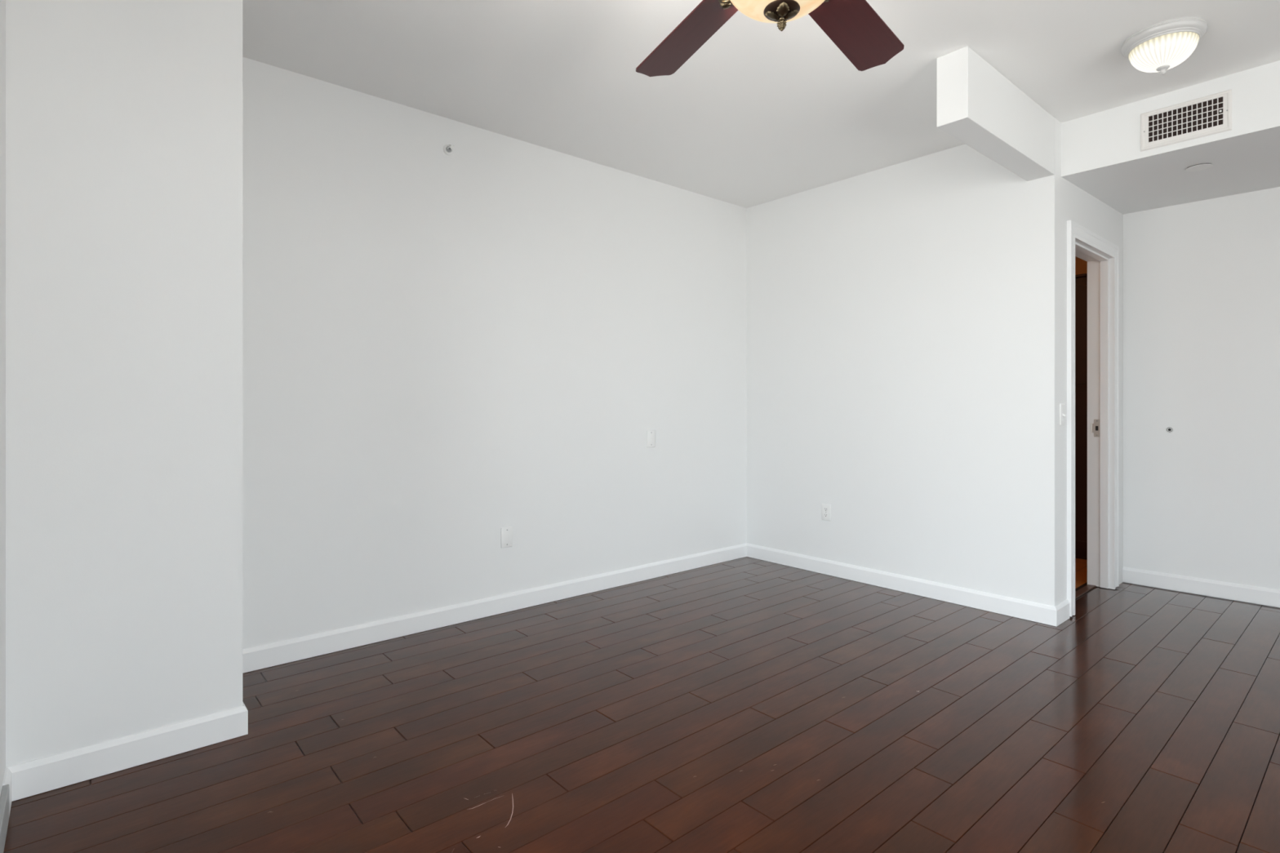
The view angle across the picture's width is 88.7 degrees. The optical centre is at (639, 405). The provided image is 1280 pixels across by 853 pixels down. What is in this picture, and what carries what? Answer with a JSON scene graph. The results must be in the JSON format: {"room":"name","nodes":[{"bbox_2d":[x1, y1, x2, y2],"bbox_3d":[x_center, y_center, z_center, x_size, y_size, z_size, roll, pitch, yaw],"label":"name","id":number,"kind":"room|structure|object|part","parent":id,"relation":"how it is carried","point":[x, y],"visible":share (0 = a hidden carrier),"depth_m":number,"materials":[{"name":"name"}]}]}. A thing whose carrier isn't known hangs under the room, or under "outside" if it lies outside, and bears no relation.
{"room":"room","nodes":[
{"label":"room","id":0,"kind":"room"},
{"bbox_2d":[0,0,5,796],"bbox_3d":[-0.213,-0.181,-0.093,0.120,2.748,5.336,0,0,-41],"label":"wall","id":1,"kind":"structure","parent":0,"point":[2,2],"depth_m":1.87,"materials":[{"name":"white paint"}]},
{"bbox_2d":[0,784,8,852],"bbox_3d":[-0.222,1.143,0.020,0.014,0.100,4.920,0,0,-41],"label":"trim","id":2,"kind":"structure","parent":1,"relation":"attached to","point":[4,798],"depth_m":1.79,"materials":[{"name":"white wood"}]},
{"bbox_2d":[2,767,12,816],"bbox_3d":[-1.864,1.140,1.929,0.014,0.102,0.116,0,0,-41],"label":"baseboard","id":3,"kind":"structure","parent":1,"relation":"attached to","point":[7,780],"depth_m":1.93,"materials":[{"name":"white paint"}]},
{"bbox_2d":[5,0,242,767],"bbox_3d":[-1.925,-0.181,2.371,0.738,2.748,0.634,0,0,-41],"label":"wall pier","id":4,"kind":"object","parent":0,"point":[124,117],"visible":1,"depth_m":2.15,"materials":[{"name":"white paint"}]},
{"bbox_2d":[7,706,248,801],"bbox_3d":[-1.663,1.140,2.169,0.632,0.102,0.014,0,0,-41],"label":"baseboard","id":5,"kind":"object","parent":4,"relation":"attached to","point":[31,778],"visible":0.91,"depth_m":2.14,"materials":[{"name":"white paint"}]},
{"bbox_2d":[242,56,746,648],"bbox_3d":[-0.779,-0.181,3.854,4.410,2.748,0.120,0,0,-41],"label":"wall","id":6,"kind":"structure","parent":0,"point":[442,353],"depth_m":3.58,"materials":[{"name":"white paint"}]},
{"bbox_2d":[443,144,454,155],"bbox_3d":[-1.024,-1.383,3.530,0.054,0.054,0.052,0,0,-41],"label":"sprinkler","id":7,"kind":"object","parent":6,"relation":"attached to","point":[448,149],"visible":1,"depth_m":3.53,"materials":[{"name":"white plastic"}]},
{"bbox_2d":[242,542,746,673],"bbox_3d":[-0.501,1.140,4.005,3.552,0.102,0.014,0,0,-41],"label":"baseboard","id":8,"kind":"structure","parent":6,"relation":"attached to","point":[255,658],"depth_m":3.58,"materials":[{"name":"white paint"}]},
{"bbox_2d":[501,526,512,547],"bbox_3d":[-0.768,0.762,3.778,0.072,0.116,0.010,0,0,-41],"label":"blank wall plate","id":9,"kind":"object","parent":6,"relation":"attached to","point":[506,532],"visible":1,"depth_m":3.77,"materials":[{"name":"white plastic"}]},
{"bbox_2d":[646,430,655,447],"bbox_3d":[0.076,0.231,4.504,0.072,0.116,0.010,0,0,-41],"label":"blank wall plate","id":10,"kind":"object","parent":6,"relation":"attached to","point":[651,434],"visible":1,"depth_m":4.50,"materials":[{"name":"white plastic"}]},
{"bbox_2d":[3,556,1279,852],"bbox_3d":[1.809,1.218,2.050,5.981,0.051,6.231,0,0,-41],"label":"floor","id":11,"kind":"structure","parent":0,"point":[746,704],"depth_m":2.35,"materials":[{"name":"brown wood"}]},
{"bbox_2d":[1075,584,1096,599],"bbox_3d":[2.683,1.188,4.061,0.780,0.009,0.045,0,0,-41],"label":"threshold","id":12,"kind":"object","parent":11,"relation":"on","point":[1087,588],"visible":0.43,"depth_m":4.19,"materials":[{"name":"brown wood"}]},
{"bbox_2d":[242,0,1279,208],"bbox_3d":[1.762,-1.605,2.023,5.874,0.100,6.210,0,0,-41],"label":"ceiling","id":13,"kind":"structure","parent":0,"point":[761,113],"depth_m":3.03,"materials":[{"name":"white paint"}]},
{"bbox_2d":[635,0,904,76],"bbox_3d":[0.339,-1.211,1.552,1.134,0.686,1.144,0,0,-41],"label":"ceiling fan","id":14,"kind":"object","parent":13,"relation":"hanging from","point":[853,26],"visible":1,"depth_m":1.80,"materials":[{"name":"brown wood"}]},
{"bbox_3d":[0.149,-1.043,1.835,0.139,0.006,0.480,-11,2,-30],"label":"blade","id":15,"kind":"part","parent":14,"relation":"part of","materials":[{"name":"brown wood"}]},
{"bbox_3d":[0.329,-0.968,1.518,0.282,0.110,0.282,0,0,-41],"label":"lamp shade","id":16,"kind":"part","parent":14,"relation":"part of","materials":[{"name":"white glass"}]},
{"bbox_3d":[0.574,-1.043,1.787,0.139,0.006,0.480,-13,-13,41],"label":"blade","id":17,"kind":"part","parent":14,"relation":"part of","materials":[{"name":"brown wood"}]},
{"bbox_2d":[936,45,1054,181],"bbox_3d":[1.785,-1.400,3.237,1.088,0.310,0.136,0,0,-41],"label":"ceiling beam","id":18,"kind":"structure","parent":13,"relation":"attached to","point":[978,106],"depth_m":3.05,"materials":[{"name":"white paint"}]},
{"bbox_2d":[1120,17,1207,75],"bbox_3d":[2.204,-1.474,2.760,0.285,0.162,0.285,0,0,-16],"label":"dome ceiling light","id":19,"kind":"object","parent":13,"relation":"attached to","point":[1161,46],"visible":1,"depth_m":2.69,"materials":[{"name":"white glass"}]},
{"bbox_2d":[1061,60,1279,214],"bbox_3d":[4.082,-1.407,2.603,1.360,0.296,3.822,0,0,-41],"label":"soffit","id":20,"kind":"object","parent":13,"relation":"attached to","point":[1101,155],"depth_m":3.44,"materials":[{"name":"white paint"}]},
{"bbox_2d":[1140,88,1231,151],"bbox_3d":[2.662,-1.387,3.202,0.011,0.191,0.348,0,0,-41],"label":"air vent","id":21,"kind":"object","parent":20,"relation":"in","point":[1211,114],"visible":1,"depth_m":3.19,"materials":[{"name":"white metal"}]},
{"bbox_3d":[2.583,-1.393,3.295,0.004,0.131,0.003,0,0,-41],"label":"vertical blade","id":22,"kind":"part","parent":21,"relation":"part of","materials":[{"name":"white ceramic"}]},
{"bbox_3d":[2.595,-1.393,3.281,0.004,0.131,0.003,0,0,-41],"label":"vertical blade","id":23,"kind":"part","parent":21,"relation":"part of","materials":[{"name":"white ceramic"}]},
{"bbox_3d":[2.607,-1.393,3.266,0.004,0.131,0.003,0,0,-41],"label":"vertical blade","id":24,"kind":"part","parent":21,"relation":"part of","materials":[{"name":"white metal"}]},
{"bbox_3d":[2.620,-1.393,3.252,0.004,0.131,0.003,0,0,-41],"label":"vertical blade","id":25,"kind":"part","parent":21,"relation":"part of","materials":[{"name":"white metal"}]},
{"bbox_3d":[2.632,-1.393,3.238,0.004,0.131,0.003,0,0,-41],"label":"vertical blade","id":26,"kind":"part","parent":21,"relation":"part of","materials":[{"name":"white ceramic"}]},
{"bbox_3d":[2.644,-1.393,3.223,0.004,0.131,0.003,0,0,-41],"label":"vertical blade","id":27,"kind":"part","parent":21,"relation":"part of","materials":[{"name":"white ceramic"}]},
{"bbox_3d":[2.657,-1.393,3.209,0.004,0.131,0.003,0,0,-41],"label":"vertical blade","id":28,"kind":"part","parent":21,"relation":"part of","materials":[{"name":"white metal"}]},
{"bbox_3d":[2.666,-1.433,3.204,0.002,0.004,0.284,0,0,-41],"label":"horizontal blade","id":29,"kind":"part","parent":21,"relation":"part of","materials":[{"name":"white metal"}]},
{"bbox_3d":[2.666,-1.407,3.204,0.002,0.004,0.284,0,0,-41],"label":"horizontal blade","id":30,"kind":"part","parent":21,"relation":"part of","materials":[{"name":"white metal"}]},
{"bbox_3d":[2.666,-1.380,3.204,0.002,0.004,0.284,0,0,-41],"label":"horizontal blade","id":31,"kind":"part","parent":21,"relation":"part of","materials":[{"name":"white metal"}]},
{"bbox_3d":[2.666,-1.354,3.204,0.002,0.004,0.284,0,0,-41],"label":"horizontal blade","id":32,"kind":"part","parent":21,"relation":"part of","materials":[{"name":"white metal"}]},
{"bbox_3d":[2.669,-1.393,3.195,0.004,0.131,0.003,0,0,-41],"label":"vertical blade","id":33,"kind":"part","parent":21,"relation":"part of","materials":[{"name":"white metal"}]},
{"bbox_3d":[2.681,-1.393,3.180,0.004,0.131,0.003,0,0,-41],"label":"vertical blade","id":34,"kind":"part","parent":21,"relation":"part of","materials":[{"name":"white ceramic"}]},
{"bbox_3d":[2.694,-1.393,3.166,0.004,0.131,0.003,0,0,-41],"label":"vertical blade","id":35,"kind":"part","parent":21,"relation":"part of","materials":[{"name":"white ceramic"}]},
{"bbox_3d":[2.706,-1.393,3.152,0.004,0.131,0.003,0,0,-41],"label":"vertical blade","id":36,"kind":"part","parent":21,"relation":"part of","materials":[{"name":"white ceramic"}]},
{"bbox_3d":[2.719,-1.393,3.137,0.004,0.131,0.003,0,0,-41],"label":"vertical blade","id":37,"kind":"part","parent":21,"relation":"part of","materials":[{"name":"white metal"}]},
{"bbox_3d":[2.731,-1.393,3.123,0.004,0.131,0.003,0,0,-41],"label":"vertical blade","id":38,"kind":"part","parent":21,"relation":"part of","materials":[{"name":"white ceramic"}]},
{"bbox_3d":[2.743,-1.393,3.108,0.004,0.131,0.003,0,0,-41],"label":"vertical blade","id":39,"kind":"part","parent":21,"relation":"part of","materials":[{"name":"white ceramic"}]},
{"bbox_2d":[1186,163,1213,171],"bbox_3d":[2.970,-1.264,3.478,0.109,0.008,0.109,0,0,-41],"label":"sprinkler cover","id":40,"kind":"object","parent":20,"relation":"attached to","point":[1203,166],"visible":1,"depth_m":3.47,"materials":[{"name":"white metal"}]},
{"bbox_2d":[746,118,1062,606],"bbox_3d":[1.587,-0.181,4.393,0.120,2.748,2.148,0,0,-41],"label":"wall","id":41,"kind":"structure","parent":0,"point":[904,319],"depth_m":4.14,"materials":[{"name":"white paint"}]},
{"bbox_2d":[822,503,831,520],"bbox_3d":[1.312,0.755,4.614,0.009,0.116,0.072,0,0,-41],"label":"power outlet","id":42,"kind":"object","parent":41,"relation":"attached to","point":[826,508],"visible":1,"depth_m":4.61,"materials":[{"name":"white plastic"}]},
{"bbox_2d":[746,543,1056,626],"bbox_3d":[1.541,1.140,4.344,0.014,0.102,2.162,0,0,-41],"label":"baseboard","id":43,"kind":"structure","parent":41,"relation":"attached to","point":[1011,606],"depth_m":4.11,"materials":[{"name":"white paint"}]},
{"bbox_2d":[1075,558,1087,588],"bbox_3d":[2.553,1.220,5.220,2.422,0.046,1.814,0,0,-41],"label":"floor","id":44,"kind":"structure","parent":0,"point":[1081,565],"depth_m":4.70,"materials":[{"name":"brown wood"}]},
{"bbox_2d":[1075,273,1087,559],"bbox_3d":[3.318,0.090,5.624,0.634,2.205,1.320,0,0,-41],"label":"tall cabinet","id":45,"kind":"object","parent":44,"relation":"on","point":[1081,280],"visible":0.02,"depth_m":5.07,"materials":[{"name":"brown wood"}]},
{"bbox_3d":[3.322,-1.002,5.627,0.625,0.020,1.320,0,0,-41],"label":"moulding","id":46,"kind":"part","parent":45,"relation":"part of","materials":[{"name":"brown wood"}]},
{"bbox_3d":[3.316,-0.574,5.192,0.020,0.817,0.648,0,0,-41],"label":"door","id":47,"kind":"part","parent":45,"relation":"part of","materials":[{"name":"brown wood"}]},
{"bbox_3d":[3.316,0.477,5.192,0.020,1.272,0.648,0,0,-41],"label":"door","id":48,"kind":"part","parent":45,"relation":"part of","materials":[{"name":"brown wood"}]},
{"bbox_2d":[1075,257,1087,275],"bbox_3d":[2.611,-0.037,5.228,2.522,2.460,2.078,0,0,-41],"label":"wall","id":49,"kind":"structure","parent":0,"point":[1081,265],"depth_m":5.64,"materials":[{"name":"brown paint"}]},
{"bbox_2d":[1062,177,1123,601],"bbox_3d":[2.751,-0.181,4.063,1.214,2.748,0.130,0,0,-41],"label":"wall","id":50,"kind":"structure","parent":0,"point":[1078,206],"depth_m":3.92,"materials":[{"name":"white paint"}]},
{"bbox_2d":[1055,599,1069,626],"bbox_3d":[2.317,1.140,3.595,0.213,0.102,0.014,0,0,-41],"label":"baseboard","id":51,"kind":"structure","parent":50,"relation":"attached to","point":[1063,608],"depth_m":3.59,"materials":[{"name":"white paint"}]},
{"bbox_2d":[1059,404,1066,425],"bbox_3d":[2.332,0.051,3.604,0.074,0.118,0.021,0,0,-41],"label":"light switch","id":52,"kind":"object","parent":50,"relation":"attached to","point":[1062,406],"visible":1,"depth_m":3.60,"materials":[{"name":"white plastic"}]},
{"bbox_2d":[1066,219,1119,616],"bbox_3d":[2.716,0.077,4.023,0.948,2.223,0.156,0,0,-41],"label":"door frame","id":53,"kind":"structure","parent":50,"relation":"attached to","point":[1101,255],"depth_m":4.24,"materials":[{"name":"white paint"}]},
{"bbox_3d":[2.431,0.073,3.689,0.080,2.215,0.021,0,0,-41],"label":"casing","id":54,"kind":"part","parent":53,"relation":"part of","materials":[{"name":"white paint"}]},
{"bbox_3d":[2.760,-0.994,3.972,0.948,0.080,0.021,0,0,-41],"label":"head casing","id":55,"kind":"part","parent":53,"relation":"part of","materials":[{"name":"white paint"}]},
{"bbox_3d":[2.991,0.151,4.299,0.005,0.116,0.050,0,0,-41],"label":"strike plate","id":56,"kind":"part","parent":53,"relation":"part of","materials":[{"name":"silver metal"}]},
{"bbox_3d":[3.089,0.073,4.255,0.080,2.215,0.021,0,0,-41],"label":"casing","id":57,"kind":"part","parent":53,"relation":"part of","materials":[{"name":"white paint"}]},
{"bbox_2d":[1123,186,1279,608],"bbox_3d":[4.594,-0.181,3.043,0.120,2.748,3.828,0,0,-43],"label":"wall","id":58,"kind":"structure","parent":0,"point":[1202,278],"depth_m":4.10,"materials":[{"name":"white paint"}]},
{"bbox_2d":[1165,426,1173,432],"bbox_3d":[3.418,0.159,4.226,0.008,0.040,0.040,0,0,-41],"label":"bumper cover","id":59,"kind":"object","parent":58,"relation":"attached to","point":[1169,429],"visible":1,"depth_m":4.22,"materials":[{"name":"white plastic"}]},
{"bbox_2d":[1122,567,1279,607],"bbox_3d":[4.543,1.137,2.999,0.014,0.097,3.824,0,0,-43],"label":"baseboard","id":60,"kind":"structure","parent":58,"relation":"attached to","point":[1254,594],"depth_m":4.09,"materials":[{"name":"white paint"}]}
]}

